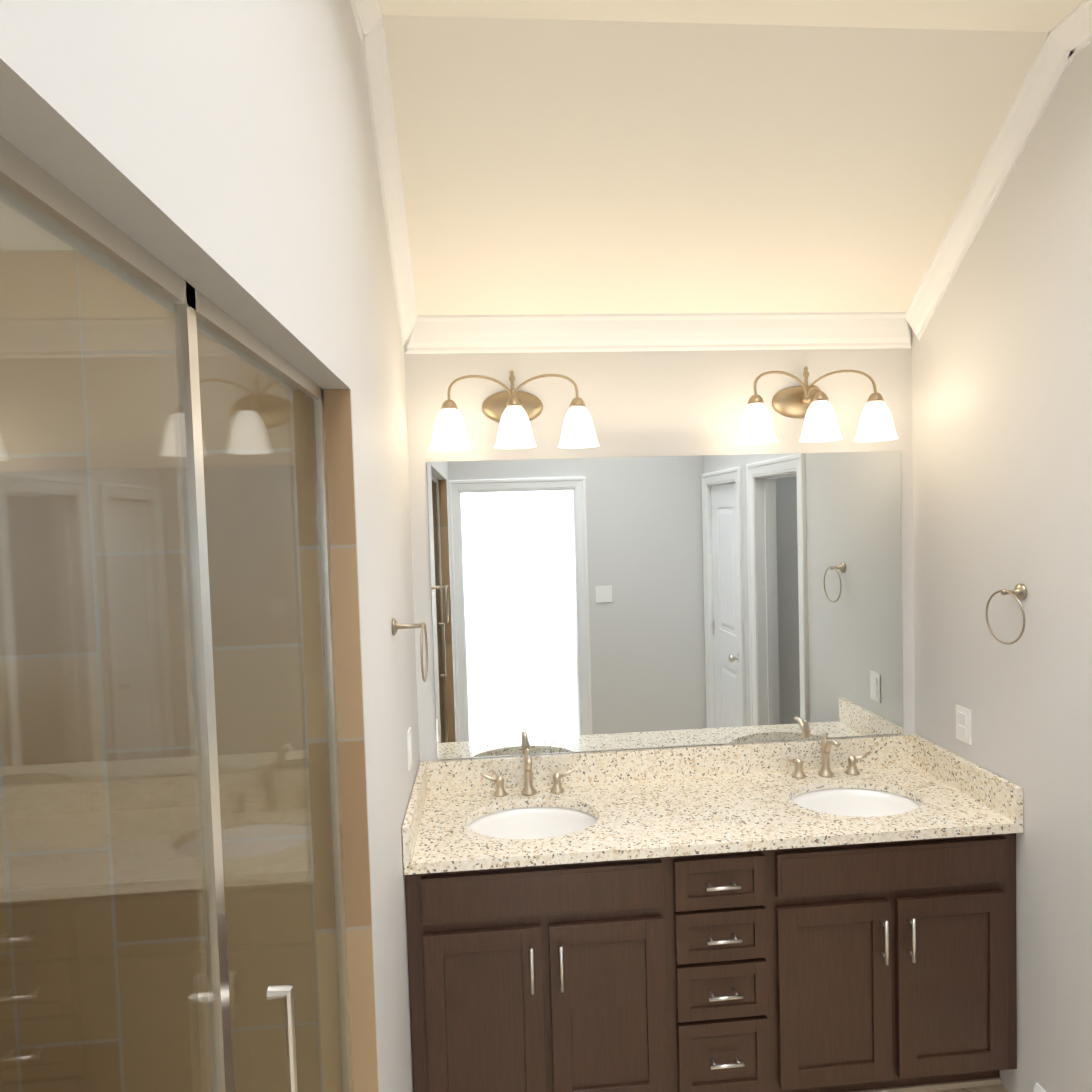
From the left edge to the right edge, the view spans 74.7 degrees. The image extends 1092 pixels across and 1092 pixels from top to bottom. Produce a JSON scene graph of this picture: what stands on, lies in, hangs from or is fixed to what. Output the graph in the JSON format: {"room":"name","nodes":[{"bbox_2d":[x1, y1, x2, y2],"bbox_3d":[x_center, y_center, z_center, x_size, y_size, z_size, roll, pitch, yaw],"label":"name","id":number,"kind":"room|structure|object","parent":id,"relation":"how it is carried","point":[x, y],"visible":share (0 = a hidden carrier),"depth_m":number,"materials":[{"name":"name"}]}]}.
{"room":"bathroom","nodes":[
{"label":"bathroom","id":0,"kind":"room"},
{"bbox_2d":[0,201,74,249],"bbox_3d":[-0.992,-0.584,0.746,1.039,0.060,1.550,-2,2,-5],"label":"ceiling","id":1,"kind":"structure","parent":0,"point":[8,221],"depth_m":1.33,"materials":[{"name":"white paint"}]},
{"bbox_2d":[0,0,419,1091],"bbox_3d":[-0.421,0.256,1.227,0.120,3.110,2.832,-2,2,-5],"label":"wall","id":2,"kind":"structure","parent":0,"point":[220,154],"depth_m":1.00,"materials":[{"name":"white paint"}]},
{"bbox_2d":[0,250,378,1091],"bbox_3d":[-0.898,0.543,0.796,1.159,2.600,1.550,-2,2,-5],"label":"shower wall tile","id":3,"kind":"structure","parent":2,"relation":"attached to","point":[350,718],"depth_m":1.46,"materials":[{"name":"beige tile"}]},
{"bbox_2d":[0,135,352,1091],"bbox_3d":[-0.349,0.715,0.848,0.069,2.020,1.310,-2,2,-5],"label":"shower door frame","id":4,"kind":"structure","parent":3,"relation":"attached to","point":[48,193],"depth_m":0.82,"materials":[{"name":"silver metal"}]},
{"bbox_2d":[0,178,347,1091],"bbox_3d":[-0.376,0.716,0.845,0.006,1.980,1.250,-2,2,-5],"label":"shower glass door","id":5,"kind":"structure","parent":4,"relation":"attached to","point":[196,698],"depth_m":0.69,"materials":[{"name":"clear glass"}]},
{"bbox_2d":[350,0,425,353],"bbox_3d":[-0.370,-0.949,1.185,0.053,0.661,2.592,-2,2,-5],"label":"crown molding","id":6,"kind":"structure","parent":2,"relation":"attached to","point":[368,16],"depth_m":1.99,"materials":[{"name":"white wood"}]},
{"bbox_2d":[407,727,411,770],"bbox_3d":[-0.423,0.631,2.229,0.008,0.116,0.072,-2,2,-5],"label":"switch plate","id":7,"kind":"object","parent":2,"relation":"attached to","point":[409,746],"visible":1,"depth_m":2.21,"materials":[{"name":"white plastic"}]},
{"bbox_2d":[392,618,427,681],"bbox_3d":[-0.373,0.286,1.969,0.090,0.179,0.162,-2,2,-5],"label":"towel ring","id":8,"kind":"object","parent":2,"relation":"attached to","point":[396,626],"visible":1,"depth_m":1.96,"materials":[{"name":"silver metal"}]},
{"bbox_2d":[402,764,429,863],"bbox_3d":[-0.410,0.827,2.261,0.022,0.105,0.525,-2,2,-5],"label":"backsplash","id":9,"kind":"structure","parent":2,"relation":"attached to","point":[413,818],"depth_m":2.15,"materials":[{"name":"beige stone"}]},
{"bbox_2d":[405,348,914,760],"bbox_3d":[0.356,0.470,2.659,4.081,2.522,0.120,-2,2,-5],"label":"wall","id":10,"kind":"structure","parent":0,"point":[661,403],"depth_m":2.56,"materials":[{"name":"white paint"}]},
{"bbox_2d":[429,370,599,450],"bbox_3d":[-0.108,-0.468,2.411,0.574,0.275,0.226,-2,2,-5],"label":"sconce","id":11,"kind":"object","parent":10,"relation":"attached to","point":[513,412],"visible":1,"depth_m":2.37,"materials":[{"name":"white glass"}]},
{"bbox_2d":[422,312,905,353],"bbox_3d":[0.420,-0.755,2.531,1.710,0.117,0.053,-2,2,-5],"label":"crown molding","id":12,"kind":"structure","parent":10,"relation":"attached to","point":[441,334],"depth_m":2.53,"materials":[{"name":"white wood"}]},
{"bbox_2d":[427,451,902,759],"bbox_3d":[0.461,0.205,2.593,1.729,1.055,0.006,-2,2,-5],"label":"mirror","id":13,"kind":"object","parent":10,"relation":"attached to","point":[595,604],"visible":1,"depth_m":2.59,"materials":[{"name":"clear glass"}]},
{"bbox_2d":[420,734,917,791],"bbox_3d":[0.472,0.787,2.606,1.836,0.105,0.022,-2,2,-5],"label":"backsplash","id":14,"kind":"structure","parent":10,"relation":"attached to","point":[723,759],"depth_m":2.59,"materials":[{"name":"beige stone"}]},
{"bbox_2d":[735,366,898,444],"bbox_3d":[0.936,-0.502,2.495,0.574,0.275,0.226,-2,2,-5],"label":"sconce","id":15,"kind":"object","parent":10,"relation":"attached to","point":[812,406],"visible":1,"depth_m":2.46,"materials":[{"name":"white glass"}]},
{"bbox_2d":[380,0,1084,314],"bbox_3d":[0.521,-0.996,1.256,2.083,0.747,2.832,-2,2,-5],"label":"ceiling","id":16,"kind":"structure","parent":0,"point":[667,156],"depth_m":2.05,"materials":[{"name":"white paint"}]},
{"bbox_2d":[928,1084,1008,1091],"bbox_3d":[0.272,1.940,-1.204,6.600,0.100,7.912,-2,2,-5],"label":"floor","id":17,"kind":"structure","parent":0,"point":[997,1088],"depth_m":2.26,"materials":[{"name":"tile"}]},
{"bbox_2d":[404,828,1022,1091],"bbox_3d":[0.509,1.309,2.352,1.836,0.860,0.572,-2,2,-5],"label":"bathroom vanity","id":18,"kind":"object","parent":17,"relation":"on","point":[825,913],"depth_m":2.10,"materials":[{"name":"brown wood"}]},
{"bbox_2d":[403,764,1022,871],"bbox_3d":[0.495,0.865,2.347,1.836,0.030,0.547,-2,2,-5],"label":"countertop","id":19,"kind":"structure","parent":18,"relation":"on","point":[739,809],"depth_m":2.23,"materials":[{"name":"beige stone"}]},
{"bbox_2d":[478,748,577,795],"bbox_3d":[-0.059,0.782,2.458,0.329,0.158,0.120,-2,2,-5],"label":"faucet","id":20,"kind":"object","parent":19,"relation":"on","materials":[{"name":"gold metal"}]},
{"bbox_2d":[466,800,601,839],"bbox_3d":[-0.039,0.967,2.294,0.480,0.163,0.360,-2,2,-5],"label":"sink","id":21,"kind":"object","parent":19,"relation":"in","point":[543,817],"depth_m":2.41,"materials":[{"name":"white ceramic"}]},
{"bbox_2d":[778,732,873,779],"bbox_3d":[1.009,0.747,2.543,0.328,0.158,0.120,-2,2,-5],"label":"faucet","id":22,"kind":"object","parent":19,"relation":"on","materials":[{"name":"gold metal"}]},
{"bbox_2d":[782,780,937,819],"bbox_3d":[1.028,0.932,2.379,0.480,0.163,0.360,-2,2,-5],"label":"sink","id":23,"kind":"object","parent":19,"relation":"in","point":[871,797],"depth_m":2.50,"materials":[{"name":"white ceramic"}]},
{"bbox_2d":[911,42,1091,1091],"bbox_3d":[1.535,0.192,1.383,0.120,3.110,2.832,-2,2,-5],"label":"wall","id":24,"kind":"structure","parent":0,"point":[1002,414],"depth_m":2.10,"materials":[{"name":"white paint"}]},
{"bbox_2d":[956,705,971,744],"bbox_3d":[1.402,0.600,2.406,0.008,0.116,0.072,-2,2,-5],"label":"electrical outlet plate","id":25,"kind":"object","parent":24,"relation":"attached to","point":[963,724],"visible":1,"depth_m":2.40,"materials":[{"name":"white plastic"}]},
{"bbox_2d":[914,736,1022,823],"bbox_3d":[1.398,0.768,2.406,0.022,0.105,0.525,-2,2,-5],"label":"backsplash","id":26,"kind":"structure","parent":24,"relation":"attached to","point":[998,793],"depth_m":2.34,"materials":[{"name":"beige stone"}]},
{"bbox_2d":[902,0,1091,347],"bbox_3d":[1.413,-1.008,1.328,0.053,0.661,2.592,-2,2,-5],"label":"crown molding","id":27,"kind":"structure","parent":24,"relation":"attached to","point":[1068,38],"depth_m":2.11,"materials":[{"name":"white wood"}]},
{"bbox_2d":[985,584,1026,644],"bbox_3d":[1.385,0.202,2.128,0.060,0.179,0.162,-2,2,-5],"label":"towel ring","id":28,"kind":"object","parent":24,"relation":"attached to","point":[1019,591],"visible":1,"depth_m":2.12,"materials":[{"name":"silver metal"}]},
{"bbox_2d":[1033,1083,1045,1091],"bbox_3d":[1.469,1.664,1.972,0.015,0.125,0.317,-2,2,-5],"label":"baseboard","id":29,"kind":"structure","parent":24,"relation":"attached to","point":[1038,1087],"depth_m":2.10,"materials":[{"name":"white wood"}]}
]}

